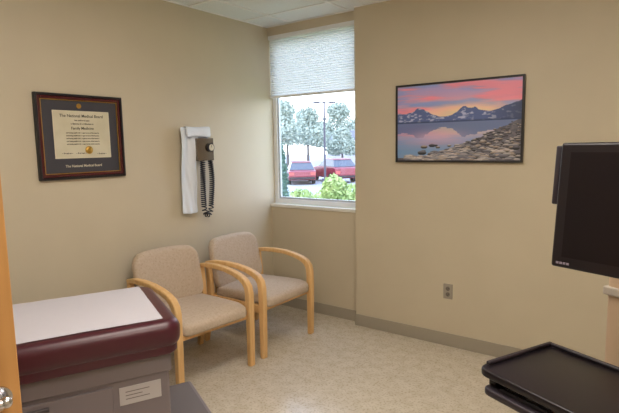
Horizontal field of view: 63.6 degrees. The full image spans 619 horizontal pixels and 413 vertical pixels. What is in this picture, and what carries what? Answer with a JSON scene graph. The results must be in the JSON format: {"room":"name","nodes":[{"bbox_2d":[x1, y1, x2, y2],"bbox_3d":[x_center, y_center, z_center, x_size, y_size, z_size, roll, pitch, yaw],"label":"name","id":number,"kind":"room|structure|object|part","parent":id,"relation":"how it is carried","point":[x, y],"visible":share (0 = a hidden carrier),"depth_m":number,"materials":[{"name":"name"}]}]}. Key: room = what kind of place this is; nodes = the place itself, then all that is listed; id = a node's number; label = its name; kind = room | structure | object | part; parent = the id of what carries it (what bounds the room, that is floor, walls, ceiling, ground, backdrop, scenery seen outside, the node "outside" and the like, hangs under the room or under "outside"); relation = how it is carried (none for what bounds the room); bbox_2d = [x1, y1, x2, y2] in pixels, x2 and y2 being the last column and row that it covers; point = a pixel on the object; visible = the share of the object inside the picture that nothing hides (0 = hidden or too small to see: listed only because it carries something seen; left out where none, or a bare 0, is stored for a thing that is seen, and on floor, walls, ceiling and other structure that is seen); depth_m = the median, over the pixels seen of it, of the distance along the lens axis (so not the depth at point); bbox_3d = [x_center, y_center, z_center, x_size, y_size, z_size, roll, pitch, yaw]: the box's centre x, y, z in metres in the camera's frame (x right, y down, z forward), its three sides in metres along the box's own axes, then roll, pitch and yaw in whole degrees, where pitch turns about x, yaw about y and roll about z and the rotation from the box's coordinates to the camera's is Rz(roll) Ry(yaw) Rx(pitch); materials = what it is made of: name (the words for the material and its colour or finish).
{"room":"examination room","nodes":[
{"label":"examination room","id":0,"kind":"room"},
{"bbox_2d":[0,0,274,304],"bbox_3d":[-1.647,-0.135,3.214,0.140,2.650,4.390,4,9,36],"label":"wall","id":1,"kind":"structure","parent":0,"point":[171,66],"depth_m":3.57,"materials":[{"name":"beige paint"}]},
{"bbox_2d":[31,91,125,180],"bbox_3d":[-1.484,-0.454,3.262,0.030,0.540,0.590,4,9,36],"label":"diploma","id":2,"kind":"object","parent":1,"relation":"attached to","point":[77,136],"visible":1,"depth_m":3.24,"materials":[{"name":"black paper"}]},
{"bbox_2d":[180,126,214,216],"bbox_3d":[-0.902,-0.269,4.004,0.113,0.742,0.317,4,9,36],"label":"monitor","id":3,"kind":"object","parent":1,"relation":"attached to","point":[196,144],"depth_m":3.97,"materials":[{"name":"silver metal"}]},
{"bbox_2d":[195,138,213,160],"bbox_3d":[-0.871,-0.462,4.047,0.090,0.180,0.170,4,9,36],"label":"gauge","id":4,"kind":"object","parent":3,"relation":"on","point":[204,147],"depth_m":4.01,"materials":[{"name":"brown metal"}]},
{"bbox_3d":[-0.835,-0.144,4.081,0.061,0.473,0.143,4,9,36],"label":"coiled cord","id":5,"kind":"part","parent":3,"relation":"part of","materials":[{"name":"black plastic"}]},
{"bbox_2d":[170,0,381,26],"bbox_3d":[-0.394,-1.299,1.125,4.490,0.120,5.990,4,9,36],"label":"ceiling","id":6,"kind":"structure","parent":0,"point":[268,7],"depth_m":4.01,"materials":[{"name":"tile"}]},
{"bbox_2d":[163,0,389,27],"bbox_3d":[0.081,-1.322,1.771,4.210,0.006,4.110,4,9,36],"label":"grid","id":7,"kind":"object","parent":6,"relation":"attached to","point":[206,1],"visible":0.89,"depth_m":4.04,"materials":[{"name":"white metal"}]},
{"bbox_2d":[169,305,518,412],"bbox_3d":[-0.344,1.450,1.460,4.490,0.120,5.990,4,9,36],"label":"floor","id":8,"kind":"structure","parent":0,"point":[343,366],"depth_m":3.45,"materials":[{"name":"plastic"}]},
{"bbox_2d":[13,286,211,412],"bbox_3d":[-1.324,0.910,2.194,1.725,0.810,0.680,-5,8,-28],"label":"exam table","id":9,"kind":"object","parent":8,"relation":"on","point":[107,351],"visible":0.96,"depth_m":2.12,"materials":[{"name":"red leather"}]},
{"bbox_2d":[16,287,179,375],"bbox_3d":[-1.401,0.581,2.116,1.565,0.125,0.680,-5,8,-28],"label":"cushion","id":10,"kind":"object","parent":9,"relation":"on","point":[62,336],"depth_m":2.12,"materials":[{"name":"red leather"}]},
{"bbox_2d":[19,342,176,385],"bbox_3d":[-1.399,0.646,2.123,1.535,0.045,0.660,-5,8,-28],"label":"cushion","id":11,"kind":"object","parent":9,"relation":"on","point":[92,364],"depth_m":2.04,"materials":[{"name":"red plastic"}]},
{"bbox_2d":[125,386,149,399],"bbox_3d":[-0.747,0.811,2.170,0.100,0.036,0.001,-5,8,-28],"label":"label","id":12,"kind":"object","parent":9,"relation":"attached to","point":[148,386],"depth_m":2.17,"materials":[{"name":"white paper"}]},
{"bbox_3d":[-0.737,0.811,2.178,0.175,0.080,0.004,-5,8,-28],"label":"name plate","id":13,"kind":"part","parent":9,"relation":"part of","materials":[{"name":"grey"}]},
{"bbox_2d":[126,245,254,383],"bbox_3d":[-0.844,0.734,3.504,0.680,0.829,0.630,5,9,42],"label":"armchair","id":14,"kind":"object","parent":8,"relation":"on","point":[176,274],"visible":0.75,"depth_m":3.50,"materials":[{"name":"beige fabric"}]},
{"bbox_3d":[-1.239,0.835,3.483,0.111,0.648,0.040,5,9,42],"label":"leg","id":15,"kind":"part","parent":14,"relation":"part of","materials":[{"name":"brown wood"}]},
{"bbox_3d":[-1.017,0.836,3.277,0.605,0.685,0.045,5,9,42],"label":"arm and leg","id":16,"kind":"part","parent":14,"relation":"part of","materials":[{"name":"brown wood"}]},
{"bbox_2d":[132,245,202,302],"bbox_3d":[-1.041,0.504,3.654,0.158,0.402,0.538,5,9,42],"label":"cushion","id":17,"kind":"object","parent":14,"relation":"on","point":[178,269],"depth_m":3.66,"materials":[{"name":"fabric"}]},
{"bbox_3d":[-0.846,0.776,3.910,0.111,0.648,0.040,5,9,42],"label":"leg","id":18,"kind":"part","parent":14,"relation":"part of","materials":[{"name":"brown wood"}]},
{"bbox_2d":[164,293,246,336],"bbox_3d":[-0.806,0.726,3.468,0.575,0.110,0.524,5,9,42],"label":"seat cushion","id":19,"kind":"object","parent":14,"relation":"on","point":[202,313],"depth_m":3.35,"materials":[{"name":"fabric"}]},
{"bbox_3d":[-0.634,0.798,3.320,0.027,0.045,0.544,5,9,42],"label":"rail","id":20,"kind":"part","parent":14,"relation":"part of","materials":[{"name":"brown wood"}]},
{"bbox_3d":[-0.623,0.776,3.706,0.605,0.685,0.045,5,9,42],"label":"arm and leg","id":21,"kind":"part","parent":14,"relation":"part of","materials":[{"name":"brown wood"}]},
{"bbox_2d":[204,232,313,358],"bbox_3d":[-0.416,0.660,4.049,0.680,0.829,0.630,4,9,36],"label":"armchair","id":22,"kind":"object","parent":8,"relation":"on","point":[239,251],"visible":0.8,"depth_m":3.98,"materials":[{"name":"beige fabric"}]},
{"bbox_3d":[-0.805,0.766,3.986,0.111,0.648,0.040,4,9,36],"label":"leg","id":23,"kind":"part","parent":22,"relation":"part of","materials":[{"name":"brown wood"}]},
{"bbox_2d":[208,232,261,286],"bbox_3d":[-0.630,0.433,4.177,0.158,0.402,0.538,4,9,36],"label":"cushion","id":24,"kind":"object","parent":22,"relation":"on","point":[242,248],"depth_m":4.14,"materials":[{"name":"fabric"}]},
{"bbox_3d":[-0.563,0.739,3.813,0.520,0.060,0.024,4,9,36],"label":"rail","id":25,"kind":"part","parent":22,"relation":"part of","materials":[{"name":"brown wood"}]},
{"bbox_3d":[-0.562,0.763,3.805,0.605,0.685,0.045,4,9,36],"label":"arm and leg","id":26,"kind":"part","parent":22,"relation":"part of","materials":[{"name":"brown wood"}]},
{"bbox_3d":[-0.459,0.703,4.452,0.111,0.648,0.040,4,9,36],"label":"leg","id":27,"kind":"part","parent":22,"relation":"part of","materials":[{"name":"brown wood"}]},
{"bbox_2d":[217,274,308,306],"bbox_3d":[-0.374,0.651,4.016,0.575,0.110,0.524,4,9,36],"label":"seat cushion","id":28,"kind":"object","parent":22,"relation":"on","point":[280,290],"depth_m":3.91,"materials":[{"name":"fabric"}]},
{"bbox_3d":[-0.216,0.700,4.272,0.605,0.685,0.045,4,9,36],"label":"arm and leg","id":29,"kind":"part","parent":22,"relation":"part of","materials":[{"name":"brown wood"}]},
{"bbox_3d":[-0.187,0.721,3.887,0.027,0.045,0.544,4,9,36],"label":"rail","id":30,"kind":"part","parent":22,"relation":"part of","materials":[{"name":"brown wood"}]},
{"bbox_2d":[481,142,618,412],"bbox_3d":[1.055,0.570,1.598,0.777,1.545,0.724,-5,8,-28],"label":"cart","id":31,"kind":"object","parent":8,"relation":"on","point":[548,377],"visible":1,"depth_m":1.52,"materials":[{"name":"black plastic"}]},
{"bbox_3d":[0.857,0.631,1.497,0.325,0.025,0.585,-5,8,-28],"label":"keyboard drawer","id":32,"kind":"part","parent":31,"relation":"part of","materials":[{"name":"black plastic"}]},
{"bbox_2d":[354,0,618,361],"bbox_3d":[1.742,-0.208,3.308,3.220,2.650,0.210,4,9,36],"label":"wall","id":33,"kind":"structure","parent":0,"point":[485,231],"depth_m":3.56,"materials":[{"name":"beige paint"}]},
{"bbox_2d":[267,11,355,309],"bbox_3d":[0.067,-0.332,4.577,0.990,2.650,0.140,4,9,36],"label":"wall","id":34,"kind":"structure","parent":33,"relation":"in","point":[327,239],"depth_m":4.57,"materials":[{"name":"beige paint"}]},
{"bbox_2d":[268,20,354,98],"bbox_3d":[0.022,-1.280,4.424,0.982,0.570,0.043,4,9,36],"label":"window shade","id":35,"kind":"object","parent":34,"relation":"attached to","point":[317,60],"visible":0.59,"depth_m":4.41,"materials":[{"name":"fabric"}]},
{"bbox_3d":[0.027,-1.007,4.456,0.976,0.020,0.025,4,9,36],"label":"rail","id":36,"kind":"part","parent":35,"relation":"part of","materials":[{"name":"white"}]},
{"bbox_2d":[271,203,355,212],"bbox_3d":[0.043,0.011,4.578,0.990,0.030,0.070,4,9,36],"label":"window sill","id":37,"kind":"structure","parent":34,"relation":"attached to","point":[311,207],"depth_m":4.54,"materials":[{"name":"white"}]},
{"bbox_3d":[0.064,-0.790,4.530,0.990,1.570,0.050,4,9,36],"label":"frame","id":38,"kind":"part","parent":34,"relation":"part of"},
{"bbox_3d":[0.064,-0.790,4.530,0.900,1.480,0.026,4,9,36],"label":"sash","id":39,"kind":"part","parent":34,"relation":"part of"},
{"bbox_2d":[281,298,355,320],"bbox_3d":[0.049,0.941,4.670,0.982,0.100,0.008,4,9,36],"label":"baseboard","id":40,"kind":"structure","parent":34,"relation":"attached to","point":[321,308],"depth_m":4.59,"materials":[{"name":"beige plastic"}]},
{"bbox_2d":[355,314,522,356],"bbox_3d":[1.693,1.069,3.380,3.220,0.100,0.008,4,9,36],"label":"baseboard","id":41,"kind":"structure","parent":33,"relation":"attached to","point":[465,343],"depth_m":3.89,"materials":[{"name":"beige plastic"}]},
{"bbox_2d":[443,283,452,298],"bbox_3d":[1.053,0.647,3.796,0.072,0.116,0.010,4,9,36],"label":"electrical outlet","id":42,"kind":"object","parent":33,"relation":"attached to","point":[447,288],"visible":1,"depth_m":3.79,"materials":[{"name":"beige plastic"}]},
{"bbox_2d":[395,74,525,162],"bbox_3d":[1.056,-0.613,3.612,0.940,0.585,0.030,4,9,36],"label":"framed landscape print","id":43,"kind":"object","parent":33,"relation":"attached to","point":[477,120],"visible":1,"depth_m":3.57,"materials":[{"name":"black paper"}]},
{"label":"outside","id":44,"kind":"structure","parent":0,"visible":0},
{"bbox_3d":[-7.063,0.704,15.855,150.000,0.120,9.200,4,9,36],"label":"lawn","id":45,"kind":"structure","parent":44,"visible":0},
{"bbox_2d":[281,143,289,203],"bbox_3d":[-0.919,-0.751,15.978,0.611,2.613,0.626,4,9,36],"label":"arborvitae","id":46,"kind":"object","parent":45,"relation":"on","point":[285,182],"visible":0.26,"depth_m":15.85,"materials":[{"name":"green plant"}]},
{"bbox_2d":[289,188,321,204],"bbox_3d":[0.036,0.257,12.287,1.641,1.416,1.038,4,9,36],"label":"shrub","id":47,"kind":"object","parent":45,"relation":"on","point":[297,193],"visible":0.09,"depth_m":12.29,"materials":[{"name":"green plant"}]},
{"bbox_2d":[313,173,354,207],"bbox_3d":[0.427,0.292,9.758,1.621,1.945,1.006,4,9,36],"label":"shrub","id":48,"kind":"object","parent":45,"relation":"on","point":[334,187],"visible":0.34,"depth_m":9.37,"materials":[{"name":"green plant"}]},
{"bbox_3d":[-1.154,0.219,0.234,4.210,2.650,0.140,4,9,36],"label":"wall","id":49,"kind":"structure","parent":0,"visible":0},
{"bbox_2d":[0,176,21,412],"bbox_3d":[-1.003,0.426,0.832,0.915,2.070,0.044,-7,9,-43],"label":"leaf","id":50,"kind":"object","parent":49,"relation":"attached to","point":[9,372],"visible":1,"depth_m":1.10,"materials":[{"name":"brown wood"}]},
{"bbox_2d":[0,386,12,410],"bbox_3d":[-0.738,0.425,1.082,0.152,0.054,0.141,-7,9,-43],"label":"door knob","id":51,"kind":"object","parent":50,"relation":"attached to","point":[6,396],"depth_m":1.08,"materials":[{"name":"silver metal"}]},
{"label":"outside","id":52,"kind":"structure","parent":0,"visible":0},
{"bbox_2d":[283,155,354,196],"bbox_3d":[24.389,-5.021,58.253,150.000,0.100,97.000,4,9,36],"label":"parking lot","id":53,"kind":"structure","parent":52,"point":[316,160],"depth_m":34.40,"materials":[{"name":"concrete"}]},
{"bbox_2d":[280,100,302,145],"bbox_3d":[-2.603,-5.891,42.491,5.170,6.408,3.532,4,9,36],"label":"tree","id":54,"kind":"object","parent":53,"relation":"on","point":[290,128],"visible":0.41,"depth_m":41.23,"materials":[{"name":"green plant"}]},
{"bbox_2d":[281,99,313,167],"bbox_3d":[-1.870,-7.561,51.752,5.298,7.456,4.125,4,9,36],"label":"tree","id":55,"kind":"object","parent":53,"relation":"on","point":[307,134],"visible":0.27,"depth_m":51.01,"materials":[{"name":"green plant"}]},
{"bbox_2d":[287,161,315,183],"bbox_3d":[-0.644,-2.333,33.459,1.740,1.460,4.600,-2,7,-5],"label":"car","id":56,"kind":"object","parent":53,"relation":"on","point":[298,170],"visible":0.89,"depth_m":31.48,"materials":[{"name":"red paint"}]},
{"bbox_2d":[292,106,330,160],"bbox_3d":[-0.485,-8.712,61.839,7.113,7.252,4.039,4,9,36],"label":"tree","id":57,"kind":"object","parent":53,"relation":"on","point":[308,114],"visible":0.45,"depth_m":60.45,"materials":[{"name":"green plant"}]},
{"bbox_2d":[313,101,334,182],"bbox_3d":[0.898,-3.665,29.523,1.300,5.000,0.400,-1,7,1],"label":"lamp post","id":58,"kind":"object","parent":53,"relation":"on","point":[318,102],"visible":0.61,"depth_m":29.41,"materials":[{"name":"grey metal"}]},
{"bbox_2d":[313,102,354,135],"bbox_3d":[4.596,-12.896,84.947,12.259,9.783,6.010,4,9,36],"label":"tree","id":59,"kind":"object","parent":53,"relation":"on","point":[338,111],"visible":0.58,"depth_m":83.37,"materials":[{"name":"green plant"}]},
{"bbox_2d":[313,158,354,181],"bbox_3d":[1.672,-2.529,34.224,1.740,1.580,4.600,-4,7,-20],"label":"car","id":60,"kind":"object","parent":53,"relation":"on","point":[344,168],"visible":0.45,"depth_m":32.61,"materials":[{"name":"red paint"}]},
{"bbox_2d":[326,127,354,157],"bbox_3d":[3.317,-5.906,50.549,4.063,4.275,2.678,4,9,36],"label":"tree","id":61,"kind":"object","parent":53,"relation":"on","point":[343,143],"visible":0.97,"depth_m":49.91,"materials":[{"name":"green plant"}]},
{"bbox_2d":[327,152,354,161],"bbox_3d":[6.415,-8.055,73.825,7.600,2.800,6.000,-1,7,1],"label":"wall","id":62,"kind":"structure","parent":53,"relation":"on","point":[352,157],"depth_m":70.96,"materials":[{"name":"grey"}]},
{"bbox_2d":[327,130,354,142],"bbox_3d":[6.375,-10.288,73.553,8.800,1.900,7.200,-1,7,1],"label":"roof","id":63,"kind":"structure","parent":62,"relation":"on","point":[351,131],"depth_m":72.28,"materials":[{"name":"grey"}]}
]}

